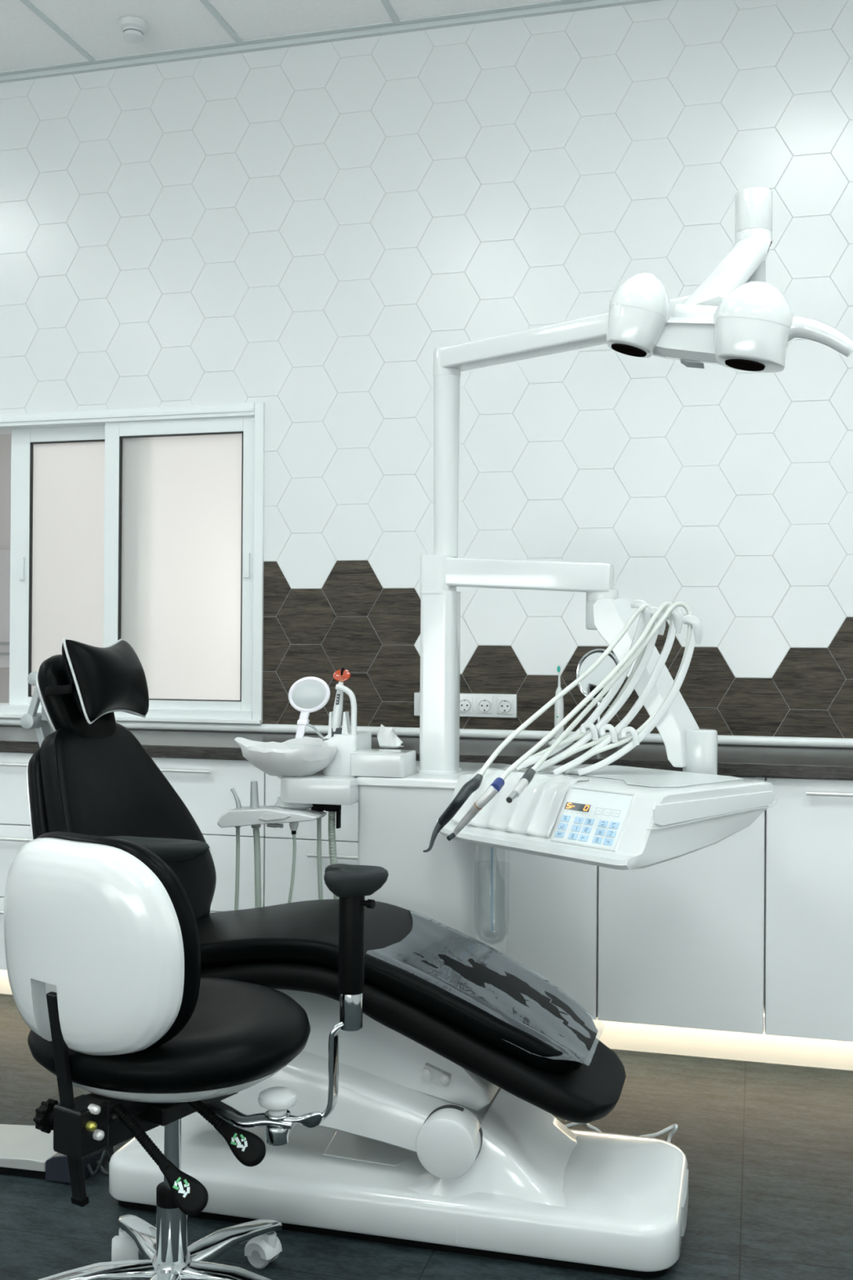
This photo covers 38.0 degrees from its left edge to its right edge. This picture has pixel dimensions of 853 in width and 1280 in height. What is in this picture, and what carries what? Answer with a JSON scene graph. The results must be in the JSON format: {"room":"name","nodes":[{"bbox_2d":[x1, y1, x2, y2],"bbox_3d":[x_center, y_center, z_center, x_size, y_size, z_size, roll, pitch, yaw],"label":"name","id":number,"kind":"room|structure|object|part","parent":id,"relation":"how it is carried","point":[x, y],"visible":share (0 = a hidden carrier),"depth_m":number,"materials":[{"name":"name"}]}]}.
{"room":"dental clinic","nodes":[
{"label":"dental clinic","id":0,"kind":"room"},
{"bbox_2d":[0,434,11,702],"bbox_3d":[-1.228,-0.256,6.057,4.500,3.160,2.331,0,0,15],"label":"wall","id":1,"kind":"structure","parent":0,"point":[5,439],"depth_m":7.52,"materials":[{"name":"white paint"}]},
{"bbox_2d":[0,549,10,667],"bbox_3d":[-2.353,-0.180,7.272,1.300,0.680,0.361,0,0,15],"label":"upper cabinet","id":2,"kind":"object","parent":1,"relation":"attached to","point":[5,554],"visible":0.16,"depth_m":7.11,"materials":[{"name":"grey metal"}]},
{"bbox_2d":[0,0,554,71],"bbox_3d":[-0.974,-2.193,1.151,7.276,0.016,6.675,0,0,15],"label":"ceiling","id":3,"kind":"structure","parent":0,"point":[26,41],"depth_m":4.34,"materials":[{"name":"paint"}]},
{"bbox_2d":[118,16,147,43],"bbox_3d":[-1.033,-2.141,4.367,0.100,0.060,0.100,0,0,15],"label":"smoke detector","id":4,"kind":"object","parent":3,"relation":"attached to","point":[133,28],"visible":1,"depth_m":4.34,"materials":[{"name":"white plastic"}]},
{"bbox_2d":[0,0,852,748],"bbox_3d":[-0.101,-0.496,4.458,7.300,3.523,0.160,0,0,15],"label":"wall","id":5,"kind":"structure","parent":0,"point":[299,231],"depth_m":4.30,"materials":[{"name":"white tile"}]},
{"bbox_2d":[0,751,34,970],"bbox_3d":[-1.304,0.731,4.361,0.598,0.720,0.628,0,0,15],"label":"base cabinet","id":6,"kind":"object","parent":5,"relation":"attached to","point":[15,820],"visible":0.12,"depth_m":4.09,"materials":[{"name":"white laminate"}]},
{"bbox_3d":[-1.375,0.971,4.098,0.596,0.238,0.019,0,0,15],"label":"drawer","id":7,"kind":"part","parent":6,"relation":"part of","materials":[{"name":"white laminate"}]},
{"bbox_3d":[-1.378,0.408,4.075,0.260,0.011,0.034,0,0,15],"label":"handle","id":8,"kind":"part","parent":6,"relation":"part of","materials":[{"name":"metal"}]},
{"bbox_3d":[-1.374,0.730,4.098,0.596,0.238,0.019,0,0,15],"label":"drawer","id":9,"kind":"part","parent":6,"relation":"part of","materials":[{"name":"white laminate"}]},
{"bbox_3d":[-1.380,0.652,4.074,0.260,0.011,0.034,0,0,15],"label":"handle","id":10,"kind":"part","parent":6,"relation":"part of","materials":[{"name":"metal"}]},
{"bbox_3d":[-1.372,0.489,4.099,0.596,0.236,0.019,0,0,15],"label":"drawer","id":11,"kind":"part","parent":6,"relation":"part of","materials":[{"name":"white laminate"}]},
{"bbox_2d":[0,401,264,724],"bbox_3d":[-1.669,-0.286,4.855,2.267,1.168,0.180,0,0,15],"label":"window","id":12,"kind":"structure","parent":5,"relation":"in","point":[143,527],"depth_m":4.64,"materials":[{"name":"white"}]},
{"bbox_3d":[-1.574,-0.278,4.817,0.020,0.090,0.014,0,0,15],"label":"pull handle","id":13,"kind":"part","parent":12,"relation":"part of","materials":[{"name":"white plastic"}]},
{"bbox_3d":[-1.328,-0.283,4.780,0.605,1.077,0.040,0,0,15],"label":"sash","id":14,"kind":"part","parent":12,"relation":"part of","materials":[{"name":"white plastic"}]},
{"bbox_3d":[-1.333,-0.273,4.780,0.425,0.988,0.006,0,0,15],"label":"pane","id":15,"kind":"part","parent":12,"relation":"part of","materials":[{"name":"white glass"}]},
{"bbox_3d":[-0.917,-0.281,4.618,0.613,1.077,0.040,0,0,15],"label":"sash","id":16,"kind":"part","parent":12,"relation":"part of","materials":[{"name":"white plastic"}]},
{"bbox_3d":[-0.912,-0.270,4.616,0.501,0.988,0.006,0,0,15],"label":"pane","id":17,"kind":"part","parent":12,"relation":"part of","materials":[{"name":"white glass"}]},
{"bbox_3d":[-0.655,-0.273,4.520,0.020,0.090,0.014,0,0,15],"label":"pull handle","id":18,"kind":"part","parent":12,"relation":"part of","materials":[{"name":"white plastic"}]},
{"bbox_2d":[151,756,266,912],"bbox_3d":[-0.724,0.734,4.206,0.599,0.720,0.628,0,0,15],"label":"base cabinet","id":19,"kind":"object","parent":5,"relation":"attached to","point":[204,785],"visible":0.23,"depth_m":3.89,"materials":[{"name":"white laminate"}]},
{"bbox_3d":[-0.798,0.412,3.920,0.260,0.011,0.034,0,0,15],"label":"handle","id":20,"kind":"part","parent":19,"relation":"part of","materials":[{"name":"metal"}]},
{"bbox_3d":[-0.792,0.493,3.945,0.597,0.236,0.019,0,0,15],"label":"drawer","id":21,"kind":"part","parent":19,"relation":"part of","materials":[{"name":"white laminate"}]},
{"bbox_3d":[-0.794,0.733,3.944,0.597,0.238,0.019,0,0,15],"label":"drawer","id":22,"kind":"part","parent":19,"relation":"part of","materials":[{"name":"white laminate"}]},
{"bbox_2d":[264,768,358,906],"bbox_3d":[-0.158,0.738,4.055,0.567,0.720,0.628,0,0,15],"label":"base cabinet","id":23,"kind":"object","parent":5,"relation":"attached to","point":[278,841],"visible":0.24,"depth_m":3.83,"materials":[{"name":"white laminate"}]},
{"bbox_3d":[-0.228,0.736,3.793,0.565,0.238,0.019,0,0,15],"label":"drawer","id":24,"kind":"part","parent":23,"relation":"part of","materials":[{"name":"white laminate"}]},
{"bbox_3d":[-0.227,0.496,3.794,0.565,0.236,0.019,0,0,15],"label":"drawer","id":25,"kind":"part","parent":23,"relation":"part of","materials":[{"name":"white laminate"}]},
{"bbox_3d":[-0.234,0.659,3.769,0.260,0.011,0.034,0,0,15],"label":"handle","id":26,"kind":"part","parent":23,"relation":"part of","materials":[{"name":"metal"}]},
{"bbox_2d":[0,725,852,779],"bbox_3d":[-0.208,0.357,4.076,7.298,0.037,0.623,0,0,15],"label":"countertop","id":27,"kind":"structure","parent":23,"relation":"on","point":[732,760],"depth_m":3.86,"materials":[{"name":"brown wood"}]},
{"bbox_2d":[546,663,564,746],"bbox_3d":[0.425,0.210,4.033,0.064,0.265,0.064,0,0,15],"label":"electric toothbrush","id":28,"kind":"object","parent":27,"relation":"on","point":[559,704],"visible":0.74,"depth_m":4.02,"materials":[{"name":"white plastic"}]},
{"bbox_3d":[0.431,0.241,4.031,0.031,0.175,0.031,0,0,15],"label":"handle","id":29,"kind":"part","parent":28,"relation":"part of","materials":[{"name":"white plastic"}]},
{"bbox_2d":[576,648,622,748],"bbox_3d":[0.559,0.186,3.982,0.136,0.315,0.130,0,0,-7],"label":"mirror","id":30,"kind":"object","parent":27,"relation":"on","point":[592,681],"visible":0.42,"depth_m":3.99,"materials":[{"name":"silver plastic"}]},
{"bbox_3d":[0.553,0.114,3.984,0.136,0.148,0.011,0,0,32],"label":"glass","id":31,"kind":"part","parent":30,"relation":"part of","materials":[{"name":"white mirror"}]},
{"bbox_3d":[0.557,0.114,3.991,0.160,0.172,0.033,0,0,32],"label":"frame","id":32,"kind":"part","parent":30,"relation":"part of","materials":[{"name":"silver metal"}]},
{"bbox_2d":[0,0,661,83],"bbox_3d":[-0.974,-2.187,1.151,7.324,0.048,6.723,0,0,15],"label":"trim","id":33,"kind":"structure","parent":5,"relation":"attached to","point":[396,26],"depth_m":4.42,"materials":[{"name":"white metal"}]},
{"bbox_2d":[0,717,852,748],"bbox_3d":[-0.130,0.323,4.370,7.300,0.032,0.016,0,0,15],"label":"trim","id":34,"kind":"structure","parent":5,"relation":"attached to","point":[813,742],"depth_m":4.29,"materials":[{"name":"white plastic"}]},
{"bbox_2d":[413,692,517,718],"bbox_3d":[0.133,0.226,4.301,0.366,0.082,0.019,0,0,15],"label":"strip","id":35,"kind":"object","parent":5,"relation":"attached to","point":[471,704],"visible":0.63,"depth_m":4.28,"materials":[{"name":"white plastic"}]},
{"bbox_2d":[417,696,420,711],"bbox_3d":[-0.005,0.225,4.333,0.055,0.055,0.002,0,0,15],"label":"socket","id":36,"kind":"object","parent":35,"relation":"attached to","point":[418,697],"depth_m":4.34,"materials":[{"name":"white plastic"}]},
{"bbox_2d":[459,697,472,713],"bbox_3d":[0.132,0.226,4.296,0.055,0.055,0.002,0,0,15],"label":"socket","id":37,"kind":"object","parent":35,"relation":"attached to","point":[465,703],"depth_m":4.29,"materials":[{"name":"white plastic"}]},
{"bbox_2d":[476,697,492,713],"bbox_3d":[0.201,0.226,4.278,0.055,0.055,0.002,0,0,15],"label":"socket","id":38,"kind":"object","parent":35,"relation":"attached to","point":[484,704],"depth_m":4.28,"materials":[{"name":"white plastic"}]},
{"bbox_2d":[497,697,512,714],"bbox_3d":[0.270,0.227,4.260,0.055,0.055,0.002,0,0,15],"label":"socket","id":39,"kind":"object","parent":35,"relation":"attached to","point":[504,705],"depth_m":4.26,"materials":[{"name":"white plastic"}]},
{"bbox_2d":[506,849,599,1019],"bbox_3d":[0.342,0.741,3.922,0.465,0.720,0.628,0,0,15],"label":"base cabinet","id":40,"kind":"object","parent":5,"relation":"attached to","point":[552,922],"visible":0.12,"depth_m":3.62,"materials":[{"name":"white laminate"}]},
{"bbox_2d":[597,775,765,1034],"bbox_3d":[0.794,0.743,3.801,0.466,0.720,0.628,0,0,15],"label":"base cabinet","id":41,"kind":"object","parent":5,"relation":"attached to","point":[682,940],"visible":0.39,"depth_m":3.52,"materials":[{"name":"white laminate"}]},
{"bbox_2d":[764,777,852,1041],"bbox_3d":[1.249,0.746,3.680,0.473,0.720,0.628,0,0,15],"label":"base cabinet","id":42,"kind":"object","parent":5,"relation":"attached to","point":[808,951],"visible":0.95,"depth_m":3.44,"materials":[{"name":"white laminate"}]},
{"bbox_3d":[1.175,0.423,3.394,0.260,0.011,0.034,0,0,15],"label":"handle","id":43,"kind":"part","parent":42,"relation":"part of","materials":[{"name":"metal"}]},
{"bbox_2d":[0,993,852,1279],"bbox_3d":[-0.972,1.278,1.235,7.300,0.060,6.899,0,0,15],"label":"floor","id":44,"kind":"structure","parent":0,"point":[767,1148],"depth_m":2.81,"materials":[{"name":"stone"}]},
{"bbox_2d":[0,1124,113,1183],"bbox_3d":[-0.905,1.181,3.054,0.550,0.148,0.352,0,0,15],"label":"foot pedal","id":45,"kind":"object","parent":44,"relation":"on","point":[25,1150],"visible":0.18,"depth_m":2.91,"materials":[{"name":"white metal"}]},
{"bbox_2d":[3,831,388,1279],"bbox_3d":[-0.422,0.794,2.277,0.721,0.920,0.578,0,0,15],"label":"stool","id":46,"kind":"object","parent":44,"relation":"on","point":[102,940],"visible":1,"depth_m":2.09,"materials":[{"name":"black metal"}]},
{"bbox_3d":[-0.642,0.815,2.121,0.034,0.052,0.054,0,0,33],"label":"clamp knob","id":47,"kind":"part","parent":46,"relation":"part of","materials":[{"name":"black plastic"}]},
{"bbox_3d":[-0.617,1.173,2.254,0.242,0.062,0.054,0,0,-15],"label":"star leg","id":48,"kind":"part","parent":46,"relation":"part of","materials":[{"name":"silver metal"}]},
{"bbox_2d":[36,831,200,1050],"bbox_3d":[-0.571,0.517,2.135,0.425,0.368,0.093,0,0,33],"label":"cushion","id":49,"kind":"object","parent":46,"relation":"on","point":[55,1031],"depth_m":2.05,"materials":[{"name":"white plastic"}]},
{"bbox_3d":[-0.554,1.174,2.419,0.054,0.062,0.242,1,0,-33],"label":"star leg","id":50,"kind":"part","parent":46,"relation":"part of","materials":[{"name":"silver metal"}]},
{"bbox_3d":[-0.482,0.844,2.100,0.127,0.093,0.020,0,0,30],"label":"lever","id":51,"kind":"part","parent":46,"relation":"part of","materials":[{"name":"black rubber"}]},
{"bbox_3d":[-0.479,1.174,2.142,0.054,0.062,0.242,0,0,3],"label":"star leg","id":52,"kind":"part","parent":46,"relation":"part of","materials":[{"name":"silver metal"}]},
{"bbox_3d":[-0.469,0.724,2.298,0.518,0.088,0.502,0,0,15],"label":"seat","id":53,"kind":"part","parent":46,"relation":"part of","materials":[{"name":"black leather"}]},
{"bbox_3d":[-0.470,0.915,2.294,0.031,0.200,0.031,0,0,15],"label":"gas rod","id":54,"kind":"part","parent":46,"relation":"part of","materials":[{"name":"silver metal"}]},
{"bbox_2d":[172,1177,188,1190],"bbox_3d":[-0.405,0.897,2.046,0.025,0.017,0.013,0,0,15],"label":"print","id":55,"kind":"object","parent":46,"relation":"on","point":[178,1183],"depth_m":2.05},
{"bbox_2d":[173,1181,190,1197],"bbox_3d":[-0.403,0.904,2.042,0.029,0.021,0.015,0,0,15],"label":"print","id":56,"kind":"object","parent":46,"relation":"on","point":[181,1188],"depth_m":2.04},
{"bbox_3d":[-0.396,0.834,2.197,0.092,0.060,0.024,0,0,28],"label":"lever","id":57,"kind":"part","parent":46,"relation":"part of","materials":[{"name":"black plastic"}]},
{"bbox_3d":[-0.330,1.175,2.239,0.242,0.062,0.054,0,0,21],"label":"star leg","id":58,"kind":"part","parent":46,"relation":"part of","materials":[{"name":"silver metal"}]},
{"bbox_3d":[-0.377,1.175,2.410,0.054,0.062,0.242,0,0,39],"label":"star leg","id":59,"kind":"part","parent":46,"relation":"part of","materials":[{"name":"silver metal"}]},
{"bbox_2d":[230,1133,244,1145],"bbox_3d":[-0.328,0.870,2.160,0.025,0.018,0.011,0,0,7],"label":"print","id":60,"kind":"object","parent":46,"relation":"on","point":[236,1139],"depth_m":2.16},
{"bbox_2d":[231,1137,247,1151],"bbox_3d":[-0.325,0.876,2.158,0.030,0.021,0.012,0,0,15],"label":"print","id":61,"kind":"object","parent":46,"relation":"on","point":[238,1144],"depth_m":2.16},
{"bbox_3d":[-0.263,0.817,2.193,0.070,0.044,0.070,0,0,15],"label":"knob","id":62,"kind":"part","parent":46,"relation":"part of","materials":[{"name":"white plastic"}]},
{"bbox_3d":[-0.198,0.766,2.194,0.136,0.194,0.041,0,0,-5],"label":"support arm","id":63,"kind":"part","parent":46,"relation":"part of","materials":[{"name":"silver metal"}]},
{"bbox_2d":[339,993,362,1031],"bbox_3d":[-0.134,0.651,2.200,0.041,0.077,0.041,0,0,15],"label":"socket","id":64,"kind":"object","parent":46,"relation":"attached to","point":[350,1004],"depth_m":2.18,"materials":[{"name":"silver metal"}]},
{"bbox_3d":[-0.133,0.534,2.201,0.046,0.183,0.046,0,0,15],"label":"post","id":65,"kind":"part","parent":46,"relation":"part of","materials":[{"name":"black rubber"}]},
{"bbox_2d":[19,654,688,1278],"bbox_3d":[-0.204,0.648,2.789,1.549,1.220,0.647,0,0,18],"label":"dental chair","id":66,"kind":"object","parent":44,"relation":"on","point":[442,1133],"depth_m":2.66,"materials":[{"name":"black leather"}]},
{"bbox_3d":[-0.913,0.216,2.966,0.064,0.250,0.078,0,0,15],"label":"headrest arm","id":67,"kind":"part","parent":66,"relation":"part of","materials":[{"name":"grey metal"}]},
{"bbox_3d":[-0.867,0.155,2.996,0.087,0.196,0.215,0,0,15],"label":"plate","id":68,"kind":"part","parent":66,"relation":"part of","materials":[{"name":"white plastic"}]},
{"bbox_2d":[44,638,148,724],"bbox_3d":[-0.789,0.096,2.990,0.168,0.198,0.293,0,0,15],"label":"pillow","id":69,"kind":"object","parent":66,"relation":"on","point":[101,681],"visible":0.99,"depth_m":2.89,"materials":[{"name":"black leather"}]},
{"bbox_2d":[40,722,216,921],"bbox_3d":[-0.714,0.456,2.954,0.289,0.512,0.617,0,0,15],"label":"cushion","id":70,"kind":"object","parent":66,"relation":"on","point":[97,779],"depth_m":2.95,"materials":[{"name":"black leather"}]},
{"bbox_3d":[-0.216,0.990,2.829,0.735,0.228,0.315,0,0,15],"label":"lift arm","id":71,"kind":"part","parent":66,"relation":"part of","materials":[{"name":"white plastic"}]},
{"bbox_3d":[-0.139,1.151,2.755,0.234,0.033,0.126,0,0,31],"label":"panel","id":72,"kind":"part","parent":66,"relation":"part of","materials":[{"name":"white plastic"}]},
{"bbox_2d":[196,898,598,1074],"bbox_3d":[-0.129,0.767,2.825,1.024,0.270,0.450,0,0,15],"label":"seat cushion","id":73,"kind":"object","parent":66,"relation":"on","point":[433,996],"depth_m":2.66,"materials":[{"name":"black leather"}]},
{"bbox_3d":[0.133,0.766,2.755,0.495,0.224,0.446,0,0,15],"label":"foot cover","id":74,"kind":"part","parent":66,"relation":"part of","materials":[{"name":"clear plastic"}]},
{"bbox_3d":[0.546,1.198,2.653,0.026,0.060,0.220,0,0,15],"label":"panel","id":75,"kind":"part","parent":66,"relation":"part of","materials":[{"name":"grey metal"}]},
{"bbox_2d":[0,969,852,1071],"bbox_3d":[-0.215,1.174,4.067,7.300,0.178,0.020,0,0,15],"label":"baseboard","id":76,"kind":"structure","parent":44,"relation":"on","point":[718,1044],"depth_m":3.76,"materials":[{"name":"white laminate"}]},
{"bbox_2d":[217,555,777,955],"bbox_3d":[0.194,0.519,3.159,1.332,1.487,0.737,0,0,33],"label":"dental unit","id":77,"kind":"object","parent":44,"relation":"on","point":[601,814],"visible":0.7,"depth_m":3.14,"materials":[{"name":"white plastic"}]},
{"bbox_2d":[230,787,241,910],"bbox_3d":[-0.498,0.628,3.235,0.032,0.484,0.016,0,0,15],"label":"saliva ejector","id":78,"kind":"object","parent":77,"relation":"in","point":[238,806],"visible":0.63,"depth_m":3.23,"materials":[{"name":"grey plastic"}]},
{"bbox_2d":[249,781,261,907],"bbox_3d":[-0.442,0.616,3.220,0.040,0.498,0.027,0,0,15],"label":"tube","id":79,"kind":"object","parent":77,"relation":"attached to","point":[254,797],"visible":0.56,"depth_m":3.21,"materials":[{"name":"grey plastic"}]},
{"bbox_2d":[234,736,337,778],"bbox_3d":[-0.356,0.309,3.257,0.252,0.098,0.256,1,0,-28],"label":"bowl","id":80,"kind":"object","parent":77,"relation":"on","point":[277,760],"visible":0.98,"depth_m":3.18,"materials":[{"name":"white ceramic"}]},
{"bbox_2d":[288,822,298,902],"bbox_3d":[-0.355,0.667,3.206,0.025,0.403,0.060,1,0,-43],"label":"hose","id":81,"kind":"object","parent":77,"relation":"hanging from","point":[293,826],"visible":0.66,"depth_m":3.19,"materials":[{"name":"grey plastic"}]},
{"bbox_2d":[288,822,298,831],"bbox_3d":[-0.342,0.478,3.194,0.025,0.024,0.025,0,0,15],"label":"socket","id":82,"kind":"object","parent":81,"relation":"attached to","point":[293,826],"depth_m":3.18,"materials":[{"name":"plastic"}]},
{"bbox_2d":[288,676,330,741],"bbox_3d":[-0.310,0.188,3.301,0.114,0.182,0.038,0,0,8],"label":"mirror","id":83,"kind":"object","parent":77,"relation":"attached to","point":[308,695],"visible":0.96,"depth_m":3.29,"materials":[{"name":"white plastic"}]},
{"bbox_3d":[-0.329,0.222,3.295,0.041,0.077,0.010,0,0,15],"label":"handle","id":84,"kind":"part","parent":83,"relation":"part of","materials":[{"name":"white plastic"}]},
{"bbox_3d":[-0.312,0.145,3.286,0.092,0.074,0.003,0,0,8],"label":"glass","id":85,"kind":"part","parent":83,"relation":"part of","materials":[{"name":"mirror"}]},
{"bbox_3d":[-0.259,0.387,3.275,0.198,0.063,0.240,0,0,15],"label":"basin arm","id":86,"kind":"part","parent":77,"relation":"part of","materials":[{"name":"white plastic"}]},
{"bbox_2d":[331,666,350,731],"bbox_3d":[-0.229,0.161,3.304,0.053,0.178,0.028,0,0,15],"label":"light","id":87,"kind":"object","parent":77,"relation":"on","point":[341,675],"visible":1,"depth_m":3.30,"materials":[{"name":"white plastic"}]},
{"bbox_3d":[-0.236,0.158,3.295,0.011,0.029,0.004,0,0,15],"label":"button panel","id":88,"kind":"part","parent":87,"relation":"part of","materials":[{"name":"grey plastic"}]},
{"bbox_2d":[350,724,416,777],"bbox_3d":[-0.096,0.292,3.306,0.145,0.120,0.252,0,0,15],"label":"tissue box","id":89,"kind":"object","parent":77,"relation":"on","point":[399,763],"visible":1,"depth_m":3.19,"materials":[{"name":"white plastic"}]},
{"bbox_3d":[0.034,-0.174,3.326,0.082,0.101,0.107,0,0,15],"label":"delivery arm","id":90,"kind":"part","parent":77,"relation":"part of","materials":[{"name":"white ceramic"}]},
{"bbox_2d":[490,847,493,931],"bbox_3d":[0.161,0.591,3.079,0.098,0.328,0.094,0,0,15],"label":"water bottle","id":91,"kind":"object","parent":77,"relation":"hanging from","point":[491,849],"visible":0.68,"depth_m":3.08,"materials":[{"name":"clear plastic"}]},
{"bbox_2d":[422,604,653,852],"bbox_3d":[0.220,0.180,2.861,0.670,0.541,0.234,1,0,-41],"label":"scaler handpiece","id":92,"kind":"object","parent":77,"relation":"on","point":[468,788],"visible":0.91,"depth_m":2.79,"materials":[{"name":"grey plastic"}]},
{"bbox_2d":[446,601,673,840],"bbox_3d":[0.281,0.167,2.852,0.640,0.524,0.246,1,0,-43],"label":"contra angle handpiece","id":93,"kind":"object","parent":77,"relation":"on","point":[497,784],"visible":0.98,"depth_m":2.73,"materials":[{"name":"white plastic"}]},
{"bbox_2d":[506,601,692,803],"bbox_3d":[0.329,0.121,2.835,0.636,0.432,0.225,1,0,-43],"label":"motor handpiece","id":94,"kind":"object","parent":77,"relation":"attached to","point":[527,777],"visible":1,"depth_m":2.88,"materials":[{"name":"grey plastic"}]},
{"bbox_2d":[435,600,777,870],"bbox_3d":[0.415,0.193,2.954,0.815,0.583,0.735,0,0,15],"label":"tray","id":95,"kind":"object","parent":77,"relation":"on","point":[601,814],"depth_m":2.90,"materials":[{"name":"white plastic"}]},
{"bbox_2d":[433,186,852,557],"bbox_3d":[0.447,-0.596,2.839,0.466,0.751,1.263,0,0,-21],"label":"light","id":96,"kind":"object","parent":77,"relation":"on","point":[736,319],"visible":1,"depth_m":2.47,"materials":[{"name":"white plastic"}]},
{"bbox_3d":[0.053,-0.465,3.326,0.071,0.486,0.071,0,0,15],"label":"post","id":97,"kind":"part","parent":96,"relation":"part of","materials":[{"name":"white metal"}]},
{"bbox_3d":[0.390,-0.745,3.003,0.933,0.063,0.072,0,0,44],"label":"arm","id":98,"kind":"part","parent":96,"relation":"part of","materials":[{"name":"white plastic"}]},
{"bbox_3d":[0.710,-0.803,2.692,0.052,0.156,0.052,0,0,15],"label":"stem","id":99,"kind":"part","parent":96,"relation":"part of","materials":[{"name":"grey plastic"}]},
{"bbox_3d":[0.732,-0.569,2.330,0.148,0.082,0.048,0,0,15],"label":"handle","id":100,"kind":"part","parent":96,"relation":"part of","materials":[{"name":"white plastic"}]},
{"bbox_3d":[0.565,0.106,3.178,0.270,0.431,0.078,0,0,15],"label":"sloping arm","id":101,"kind":"part","parent":77,"relation":"part of","materials":[{"name":"white plastic"}]},
{"bbox_3d":[0.694,0.297,3.146,0.086,0.139,0.086,0,0,15],"label":"tray post","id":102,"kind":"part","parent":77,"relation":"part of","materials":[{"name":"white plastic"}]},
{"bbox_2d":[564,1122,601,1132],"bbox_3d":[0.343,1.243,3.089,0.330,0.039,0.185,0,0,15],"label":"cable","id":103,"kind":"object","parent":44,"relation":"on","point":[572,1124],"visible":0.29,"depth_m":3.14,"materials":[{"name":"plastic"}]},
{"bbox_2d":[639,1124,678,1142],"bbox_3d":[0.447,1.224,2.982,0.341,0.077,0.224,0,0,15],"label":"cable","id":104,"kind":"object","parent":44,"relation":"on","point":[674,1126],"visible":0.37,"depth_m":3.04,"materials":[{"name":"plastic"}]}
]}

